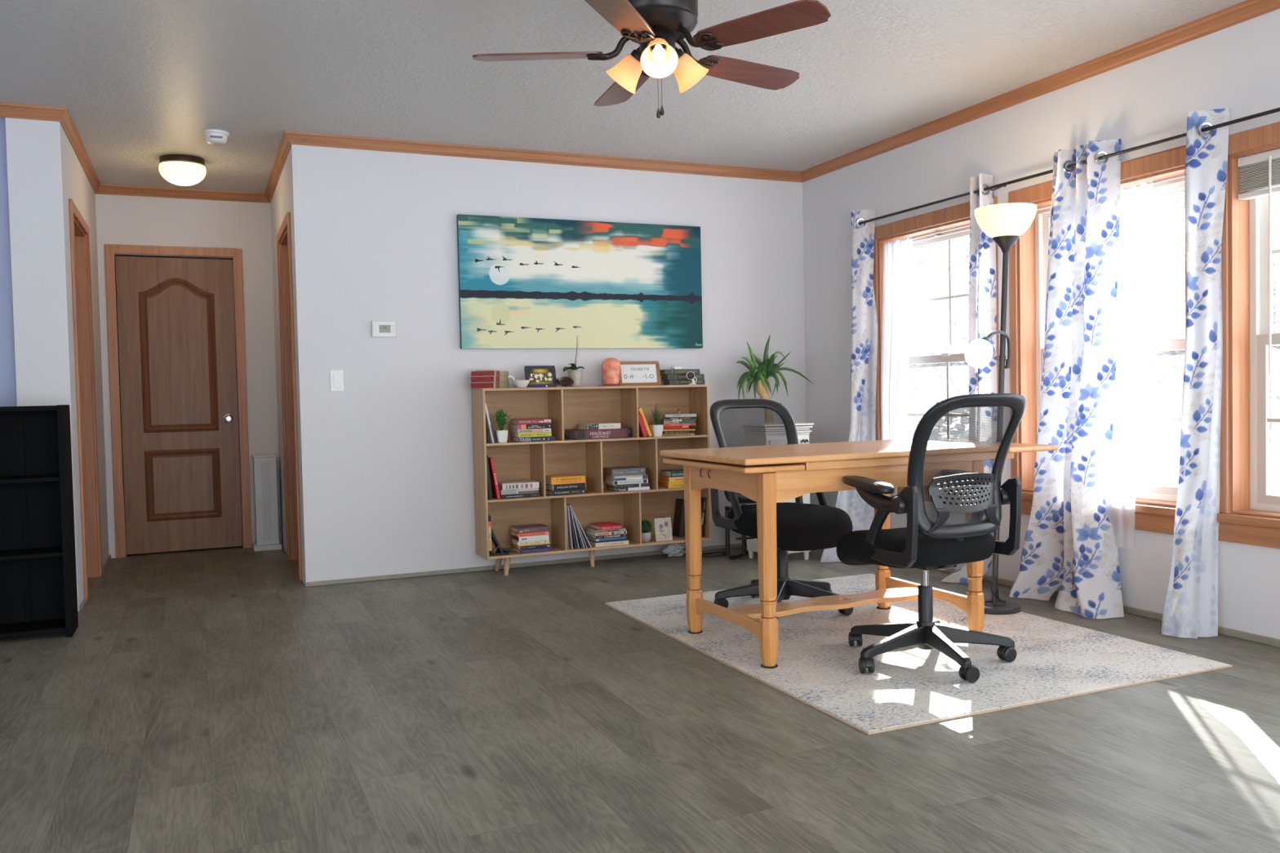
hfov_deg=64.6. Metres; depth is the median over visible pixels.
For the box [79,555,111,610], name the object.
baseboard
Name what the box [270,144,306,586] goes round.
wall
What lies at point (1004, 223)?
floor lamp
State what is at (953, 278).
tree
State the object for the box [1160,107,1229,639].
curtain
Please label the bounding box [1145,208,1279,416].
tree
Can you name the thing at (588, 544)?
magazine
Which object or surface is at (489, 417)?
book
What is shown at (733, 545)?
baseboard
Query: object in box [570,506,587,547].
magazine
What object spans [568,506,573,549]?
magazine
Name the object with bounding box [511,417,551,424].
book
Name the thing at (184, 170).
flush ceiling light
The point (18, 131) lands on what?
wall
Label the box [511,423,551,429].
book
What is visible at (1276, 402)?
tree
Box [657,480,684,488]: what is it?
book
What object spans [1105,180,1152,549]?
sheer curtain
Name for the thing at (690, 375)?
security camera
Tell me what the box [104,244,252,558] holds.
door
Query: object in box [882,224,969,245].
tension rod
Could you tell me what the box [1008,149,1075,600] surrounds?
curtain
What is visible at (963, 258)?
tree
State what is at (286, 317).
door
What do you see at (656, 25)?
ceiling fan
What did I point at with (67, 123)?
trim
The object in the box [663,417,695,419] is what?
book
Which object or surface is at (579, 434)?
book
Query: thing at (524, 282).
print
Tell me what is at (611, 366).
salt lamp
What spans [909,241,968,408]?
tree
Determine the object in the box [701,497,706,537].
book
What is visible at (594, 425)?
book
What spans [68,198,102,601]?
door
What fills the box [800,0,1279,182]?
trim
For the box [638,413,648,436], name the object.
book
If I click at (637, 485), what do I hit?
book
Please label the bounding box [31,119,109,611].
wall
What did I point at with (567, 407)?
bookcase
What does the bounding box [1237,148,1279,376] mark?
window blind
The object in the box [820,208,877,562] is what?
curtain
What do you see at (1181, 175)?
tension rod
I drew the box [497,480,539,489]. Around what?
book
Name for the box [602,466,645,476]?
book
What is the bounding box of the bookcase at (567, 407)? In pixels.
[471,384,711,575]
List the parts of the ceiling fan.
blade, blade, blade, lamp shade, chain knob, bulb, lamp shade, chain knob, lamp shade, blade, blade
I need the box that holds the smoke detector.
[202,128,229,145]
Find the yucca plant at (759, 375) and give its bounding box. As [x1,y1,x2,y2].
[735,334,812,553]
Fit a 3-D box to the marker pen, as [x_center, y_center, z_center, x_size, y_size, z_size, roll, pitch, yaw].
[-0.564,-0.229,5.752,0.079,0.012,0.012,-2,2,-27]
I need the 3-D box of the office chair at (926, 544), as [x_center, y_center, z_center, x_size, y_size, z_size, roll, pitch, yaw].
[1.033,0.370,3.667,0.608,0.972,0.657,-2,2,-16]
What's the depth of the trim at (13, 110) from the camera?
4.82 m
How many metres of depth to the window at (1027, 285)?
4.97 m
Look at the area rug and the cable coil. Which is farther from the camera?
the cable coil
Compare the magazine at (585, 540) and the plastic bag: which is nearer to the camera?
the magazine at (585, 540)
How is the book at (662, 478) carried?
on the book at (662, 484)
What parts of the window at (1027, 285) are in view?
sill, frame, sash, sash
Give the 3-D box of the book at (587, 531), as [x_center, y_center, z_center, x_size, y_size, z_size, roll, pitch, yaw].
[-0.200,0.626,6.006,0.200,0.016,0.151,-2,2,-25]
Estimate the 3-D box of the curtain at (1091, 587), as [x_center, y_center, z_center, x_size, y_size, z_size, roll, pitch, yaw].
[1.963,-0.212,4.438,0.224,2.058,0.311,-2,2,-24]
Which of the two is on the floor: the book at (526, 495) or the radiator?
the radiator
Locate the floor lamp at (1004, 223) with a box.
[964,202,1037,614]
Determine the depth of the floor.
2.95 m
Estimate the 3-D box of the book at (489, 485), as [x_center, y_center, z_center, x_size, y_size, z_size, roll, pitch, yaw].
[-0.876,0.282,5.709,0.041,0.247,0.171,-2,2,-24]
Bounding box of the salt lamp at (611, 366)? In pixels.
[601,357,620,385]
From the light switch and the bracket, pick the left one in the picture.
the light switch
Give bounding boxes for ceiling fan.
[472,0,831,118]
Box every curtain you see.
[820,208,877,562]
[880,236,912,516]
[940,173,997,583]
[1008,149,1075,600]
[1054,138,1124,618]
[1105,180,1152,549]
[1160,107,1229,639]
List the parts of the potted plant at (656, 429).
pot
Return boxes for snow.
[907,385,1279,495]
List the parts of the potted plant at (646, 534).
pot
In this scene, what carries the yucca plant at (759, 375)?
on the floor
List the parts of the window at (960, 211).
sash, sash, frame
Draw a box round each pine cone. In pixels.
[556,376,573,386]
[564,431,573,439]
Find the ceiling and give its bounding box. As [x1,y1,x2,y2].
[0,0,1246,192]
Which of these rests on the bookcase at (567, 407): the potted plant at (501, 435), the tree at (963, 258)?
the potted plant at (501, 435)
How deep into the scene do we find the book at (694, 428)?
6.12 m
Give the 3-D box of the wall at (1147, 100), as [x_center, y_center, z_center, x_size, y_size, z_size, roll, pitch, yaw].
[2.810,-0.370,2.985,0.140,2.440,8.235,-2,2,-24]
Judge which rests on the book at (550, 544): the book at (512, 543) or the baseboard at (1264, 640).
the book at (512, 543)
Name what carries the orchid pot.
on the bookcase at (567, 407)
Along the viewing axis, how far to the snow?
13.77 m
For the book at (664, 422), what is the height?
0.012 m
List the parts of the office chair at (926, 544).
arm frame, pivot knob, seat, tilt plate, frame, arm frame, pivot knob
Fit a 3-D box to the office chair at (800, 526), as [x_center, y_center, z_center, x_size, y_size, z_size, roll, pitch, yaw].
[0.647,0.352,4.666,0.598,0.960,0.649,-2,2,-29]
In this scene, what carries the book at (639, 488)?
on the bookcase at (567, 407)
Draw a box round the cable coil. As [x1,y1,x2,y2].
[702,551,725,557]
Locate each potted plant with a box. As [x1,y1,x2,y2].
[493,408,510,442]
[641,520,651,542]
[649,403,663,436]
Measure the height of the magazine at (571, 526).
0.260 m
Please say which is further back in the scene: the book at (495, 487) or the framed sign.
the framed sign
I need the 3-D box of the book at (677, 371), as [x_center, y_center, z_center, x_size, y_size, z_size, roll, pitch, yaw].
[0.239,-0.336,6.234,0.225,0.030,0.126,-2,2,-17]
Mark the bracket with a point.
(939, 233)
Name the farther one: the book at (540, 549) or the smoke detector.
the book at (540, 549)
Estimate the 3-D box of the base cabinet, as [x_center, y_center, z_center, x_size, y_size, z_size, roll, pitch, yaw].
[0.826,0.387,6.039,0.339,0.810,0.272,-2,2,-24]
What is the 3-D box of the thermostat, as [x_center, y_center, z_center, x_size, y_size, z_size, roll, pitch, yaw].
[-1.420,-0.540,5.613,0.132,0.090,0.023,-2,2,-24]
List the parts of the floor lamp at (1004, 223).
lamp shade, power cord, lamp shade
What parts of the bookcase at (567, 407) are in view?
panel, leg, leg, leg, shelf, shelf, panel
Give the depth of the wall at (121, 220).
6.89 m
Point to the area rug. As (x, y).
(818, 667)
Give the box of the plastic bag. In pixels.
[662,542,685,557]
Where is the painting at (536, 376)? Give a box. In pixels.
[528,368,553,384]
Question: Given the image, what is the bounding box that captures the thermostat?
[371,320,395,337]
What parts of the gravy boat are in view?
handle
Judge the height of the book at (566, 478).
0.041 m
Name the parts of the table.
leg, leg, leg, leg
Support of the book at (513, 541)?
on the book at (512, 543)
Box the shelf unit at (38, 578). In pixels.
[0,404,78,639]
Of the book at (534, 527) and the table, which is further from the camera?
the book at (534, 527)
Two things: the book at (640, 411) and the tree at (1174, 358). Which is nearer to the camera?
the book at (640, 411)
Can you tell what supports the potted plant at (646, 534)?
on the bookcase at (567, 407)
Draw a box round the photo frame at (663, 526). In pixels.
[653,515,672,542]
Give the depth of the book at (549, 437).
5.74 m
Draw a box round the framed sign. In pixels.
[618,360,661,386]
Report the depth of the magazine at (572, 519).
5.85 m
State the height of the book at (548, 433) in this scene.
0.023 m
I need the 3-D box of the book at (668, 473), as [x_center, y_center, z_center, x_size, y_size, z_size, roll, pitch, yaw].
[0.242,0.283,6.189,0.190,0.034,0.151,-2,2,-24]
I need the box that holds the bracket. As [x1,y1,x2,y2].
[934,230,940,236]
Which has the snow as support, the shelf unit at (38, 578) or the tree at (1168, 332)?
the tree at (1168, 332)
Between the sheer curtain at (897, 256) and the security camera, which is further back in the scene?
the security camera
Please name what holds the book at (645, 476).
on the book at (606, 481)
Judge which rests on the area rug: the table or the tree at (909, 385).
the table
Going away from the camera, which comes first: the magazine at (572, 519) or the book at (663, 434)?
the magazine at (572, 519)
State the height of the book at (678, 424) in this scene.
0.016 m
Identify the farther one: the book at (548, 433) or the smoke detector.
the book at (548, 433)
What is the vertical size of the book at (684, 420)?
0.011 m
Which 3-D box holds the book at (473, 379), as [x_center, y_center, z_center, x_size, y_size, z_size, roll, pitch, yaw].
[-0.854,-0.267,5.758,0.146,0.034,0.206,-1,2,15]
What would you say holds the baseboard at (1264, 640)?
attached to the wall at (1147, 100)
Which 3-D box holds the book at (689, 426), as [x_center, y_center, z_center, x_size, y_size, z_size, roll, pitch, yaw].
[0.237,0.000,6.185,0.202,0.010,0.121,-1,2,-1]
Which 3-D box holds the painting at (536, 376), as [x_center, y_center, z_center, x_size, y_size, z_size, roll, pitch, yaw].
[-0.568,-0.286,5.801,0.148,0.094,0.001,-2,-12,-27]
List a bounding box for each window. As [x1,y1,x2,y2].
[873,195,999,505]
[1008,145,1186,534]
[1217,121,1279,548]
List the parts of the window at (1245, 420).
sill, frame, sash, sash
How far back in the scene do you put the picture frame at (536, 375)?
5.80 m
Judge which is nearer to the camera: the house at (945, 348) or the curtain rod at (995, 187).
the curtain rod at (995, 187)
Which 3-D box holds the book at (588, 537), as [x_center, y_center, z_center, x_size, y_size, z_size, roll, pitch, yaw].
[-0.201,0.658,6.008,0.196,0.013,0.151,-2,2,-26]
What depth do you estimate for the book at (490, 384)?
5.67 m
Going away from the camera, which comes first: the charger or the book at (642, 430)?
the book at (642, 430)
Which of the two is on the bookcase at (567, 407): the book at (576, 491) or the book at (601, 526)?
the book at (576, 491)
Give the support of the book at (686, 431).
on the book at (663, 434)
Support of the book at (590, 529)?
on the book at (587, 531)
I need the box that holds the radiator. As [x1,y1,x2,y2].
[251,453,281,551]
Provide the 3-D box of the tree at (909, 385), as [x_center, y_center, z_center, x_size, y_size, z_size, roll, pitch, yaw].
[5.333,-0.281,24.179,3.976,2.375,4.033,-2,2,-24]
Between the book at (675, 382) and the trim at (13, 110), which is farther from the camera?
the book at (675, 382)
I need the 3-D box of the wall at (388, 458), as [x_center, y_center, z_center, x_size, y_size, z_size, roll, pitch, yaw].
[-2.391,-0.333,5.266,7.849,2.440,0.174,-2,2,-24]
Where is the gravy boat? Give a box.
[507,374,529,387]
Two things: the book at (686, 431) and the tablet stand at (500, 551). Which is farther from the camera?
the book at (686, 431)
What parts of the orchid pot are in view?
pot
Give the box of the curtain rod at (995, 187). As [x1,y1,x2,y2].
[858,106,1279,225]
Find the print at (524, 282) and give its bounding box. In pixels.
[456,213,702,348]
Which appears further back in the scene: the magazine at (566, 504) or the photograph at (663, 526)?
the photograph at (663, 526)
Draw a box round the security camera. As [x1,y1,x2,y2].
[685,371,697,384]
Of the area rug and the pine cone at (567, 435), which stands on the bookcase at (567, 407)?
the pine cone at (567, 435)
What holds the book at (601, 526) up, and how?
on the book at (590, 529)
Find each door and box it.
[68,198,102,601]
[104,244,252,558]
[276,211,302,580]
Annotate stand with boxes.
[491,528,511,555]
[724,505,747,559]
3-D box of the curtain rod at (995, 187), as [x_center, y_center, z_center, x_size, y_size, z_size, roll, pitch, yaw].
[2.250,-1.161,3.901,0.104,0.046,4.595,-2,2,-24]
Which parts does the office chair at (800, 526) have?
arm frame, tilt lever, frame, seat, arm frame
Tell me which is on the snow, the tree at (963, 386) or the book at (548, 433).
the tree at (963, 386)
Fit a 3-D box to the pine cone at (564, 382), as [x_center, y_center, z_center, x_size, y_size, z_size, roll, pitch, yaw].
[-0.431,-0.259,5.852,0.106,0.063,0.063,-2,2,-32]
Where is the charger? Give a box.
[671,366,681,368]
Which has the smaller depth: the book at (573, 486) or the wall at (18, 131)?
the wall at (18, 131)
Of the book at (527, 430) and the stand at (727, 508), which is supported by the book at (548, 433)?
the book at (527, 430)
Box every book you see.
[470,376,508,382]
[470,382,509,388]
[471,370,508,376]
[484,403,494,443]
[486,455,493,499]
[488,417,496,443]
[488,457,500,498]
[488,514,492,556]
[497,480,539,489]
[498,488,538,494]
[500,492,540,498]
[510,530,548,537]
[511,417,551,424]
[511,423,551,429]
[511,428,551,433]
[511,431,551,437]
[511,524,548,533]
[511,539,549,545]
[511,542,550,546]
[511,543,552,550]
[512,435,555,442]
[512,534,549,542]
[512,546,551,553]
[545,474,585,484]
[545,483,585,490]
[546,488,586,495]
[564,427,631,439]
[577,422,620,429]
[586,527,626,533]
[586,530,626,536]
[586,533,626,538]
[586,536,626,541]
[587,538,627,542]
[588,540,628,546]
[589,521,622,530]
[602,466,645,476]
[604,479,648,484]
[605,474,648,480]
[607,483,649,488]
[607,486,649,491]
[638,407,652,436]
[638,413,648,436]
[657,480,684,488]
[658,475,684,482]
[659,368,699,374]
[660,468,684,477]
[661,373,704,380]
[662,422,696,426]
[662,429,695,431]
[662,430,694,433]
[662,433,694,435]
[663,379,705,385]
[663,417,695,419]
[663,418,696,421]
[663,421,694,423]
[663,425,696,427]
[663,426,696,429]
[664,413,696,417]
[672,498,684,537]
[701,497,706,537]
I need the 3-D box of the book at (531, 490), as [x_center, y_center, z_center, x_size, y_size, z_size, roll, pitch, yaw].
[-0.707,0.365,5.777,0.222,0.026,0.151,-2,2,-24]
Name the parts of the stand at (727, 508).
cross plate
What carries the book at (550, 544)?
on the book at (540, 549)
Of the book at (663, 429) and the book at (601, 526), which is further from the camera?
the book at (663, 429)
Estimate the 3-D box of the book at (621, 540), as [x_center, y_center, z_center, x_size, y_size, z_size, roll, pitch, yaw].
[-0.196,0.669,6.011,0.204,0.008,0.161,-2,2,-23]
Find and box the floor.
[0,546,1279,852]
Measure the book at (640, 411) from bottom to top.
0.176 m
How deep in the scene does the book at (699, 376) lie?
6.18 m
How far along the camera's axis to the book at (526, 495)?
5.71 m
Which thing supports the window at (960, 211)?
in the wall at (1147, 100)
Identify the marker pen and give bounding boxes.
[533,385,547,387]
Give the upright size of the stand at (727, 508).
0.314 m
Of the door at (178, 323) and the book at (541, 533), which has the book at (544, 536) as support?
the book at (541, 533)
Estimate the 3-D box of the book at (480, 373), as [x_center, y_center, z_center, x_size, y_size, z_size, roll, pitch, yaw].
[-0.854,-0.299,5.757,0.146,0.030,0.206,-1,2,14]
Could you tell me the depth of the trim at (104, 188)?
6.76 m
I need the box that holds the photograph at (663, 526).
[657,521,668,533]
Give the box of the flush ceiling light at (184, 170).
[158,154,206,186]
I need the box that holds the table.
[660,439,1058,668]
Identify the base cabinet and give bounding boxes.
[745,422,813,559]
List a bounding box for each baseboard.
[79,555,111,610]
[306,542,746,586]
[936,568,1279,648]
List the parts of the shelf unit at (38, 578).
shelf, shelf, panel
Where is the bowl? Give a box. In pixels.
[514,380,529,387]
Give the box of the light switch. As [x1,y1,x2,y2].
[329,369,343,391]
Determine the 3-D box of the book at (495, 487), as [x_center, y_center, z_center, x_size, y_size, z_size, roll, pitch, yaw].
[-0.837,0.289,5.718,0.053,0.232,0.161,-2,2,-24]
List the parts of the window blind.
rail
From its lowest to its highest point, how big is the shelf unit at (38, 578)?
1.011 m
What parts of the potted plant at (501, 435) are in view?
pot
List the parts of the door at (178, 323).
panel moulding, panel moulding, knob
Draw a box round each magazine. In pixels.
[566,503,576,548]
[566,504,569,549]
[566,511,568,549]
[567,504,571,549]
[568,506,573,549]
[569,504,579,548]
[570,506,582,548]
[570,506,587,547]
[572,511,584,547]
[573,511,589,547]
[573,512,591,547]
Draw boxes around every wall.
[0,116,806,586]
[4,117,42,406]
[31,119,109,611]
[95,194,281,558]
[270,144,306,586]
[802,8,1279,639]
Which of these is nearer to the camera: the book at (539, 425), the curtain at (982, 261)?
the curtain at (982, 261)
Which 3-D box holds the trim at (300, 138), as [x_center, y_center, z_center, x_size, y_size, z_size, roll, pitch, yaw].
[-0.404,-1.590,6.027,3.239,0.062,0.036,-2,2,-24]
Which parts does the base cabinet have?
moulding, moulding, moulding, moulding, moulding, drawer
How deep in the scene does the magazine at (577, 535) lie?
5.86 m
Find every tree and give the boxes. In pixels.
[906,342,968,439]
[906,384,945,439]
[909,240,968,425]
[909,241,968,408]
[915,235,969,422]
[943,370,1167,440]
[1144,345,1279,434]
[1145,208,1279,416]
[1146,212,1279,424]
[1269,368,1279,446]
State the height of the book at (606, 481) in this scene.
0.024 m
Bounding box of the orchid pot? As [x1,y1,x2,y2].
[563,340,584,386]
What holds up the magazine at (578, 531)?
on the bookcase at (567, 407)
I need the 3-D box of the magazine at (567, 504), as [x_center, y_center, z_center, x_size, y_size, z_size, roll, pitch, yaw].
[-0.445,0.577,5.918,0.020,0.258,0.200,-2,2,-24]
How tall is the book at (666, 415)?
0.017 m
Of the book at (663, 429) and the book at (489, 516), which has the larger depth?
the book at (663, 429)
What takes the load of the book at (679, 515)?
on the bookcase at (567, 407)
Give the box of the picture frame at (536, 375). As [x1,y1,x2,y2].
[524,365,556,387]
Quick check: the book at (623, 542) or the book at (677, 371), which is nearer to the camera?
the book at (623, 542)
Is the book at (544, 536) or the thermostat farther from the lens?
the book at (544, 536)
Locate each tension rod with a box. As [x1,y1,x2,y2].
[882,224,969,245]
[1036,174,1184,210]
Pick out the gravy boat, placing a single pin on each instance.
(519, 384)
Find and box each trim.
[0,102,66,121]
[59,108,100,194]
[95,183,269,203]
[264,130,291,203]
[284,130,802,182]
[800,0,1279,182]
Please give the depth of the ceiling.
4.47 m
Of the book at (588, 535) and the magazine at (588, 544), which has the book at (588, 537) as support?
the book at (588, 535)
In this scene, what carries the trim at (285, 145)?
attached to the wall at (282, 202)
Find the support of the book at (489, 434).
on the bookcase at (567, 407)
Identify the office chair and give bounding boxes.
[709,399,853,618]
[835,393,1026,682]
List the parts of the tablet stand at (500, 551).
plate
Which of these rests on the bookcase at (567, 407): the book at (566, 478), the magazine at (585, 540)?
the magazine at (585, 540)
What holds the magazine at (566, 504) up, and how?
on the bookcase at (567, 407)
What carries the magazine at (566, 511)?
on the bookcase at (567, 407)
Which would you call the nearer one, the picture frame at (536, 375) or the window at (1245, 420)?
the window at (1245, 420)
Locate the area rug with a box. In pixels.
[604,573,1232,734]
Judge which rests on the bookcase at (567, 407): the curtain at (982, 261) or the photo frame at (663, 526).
the photo frame at (663, 526)

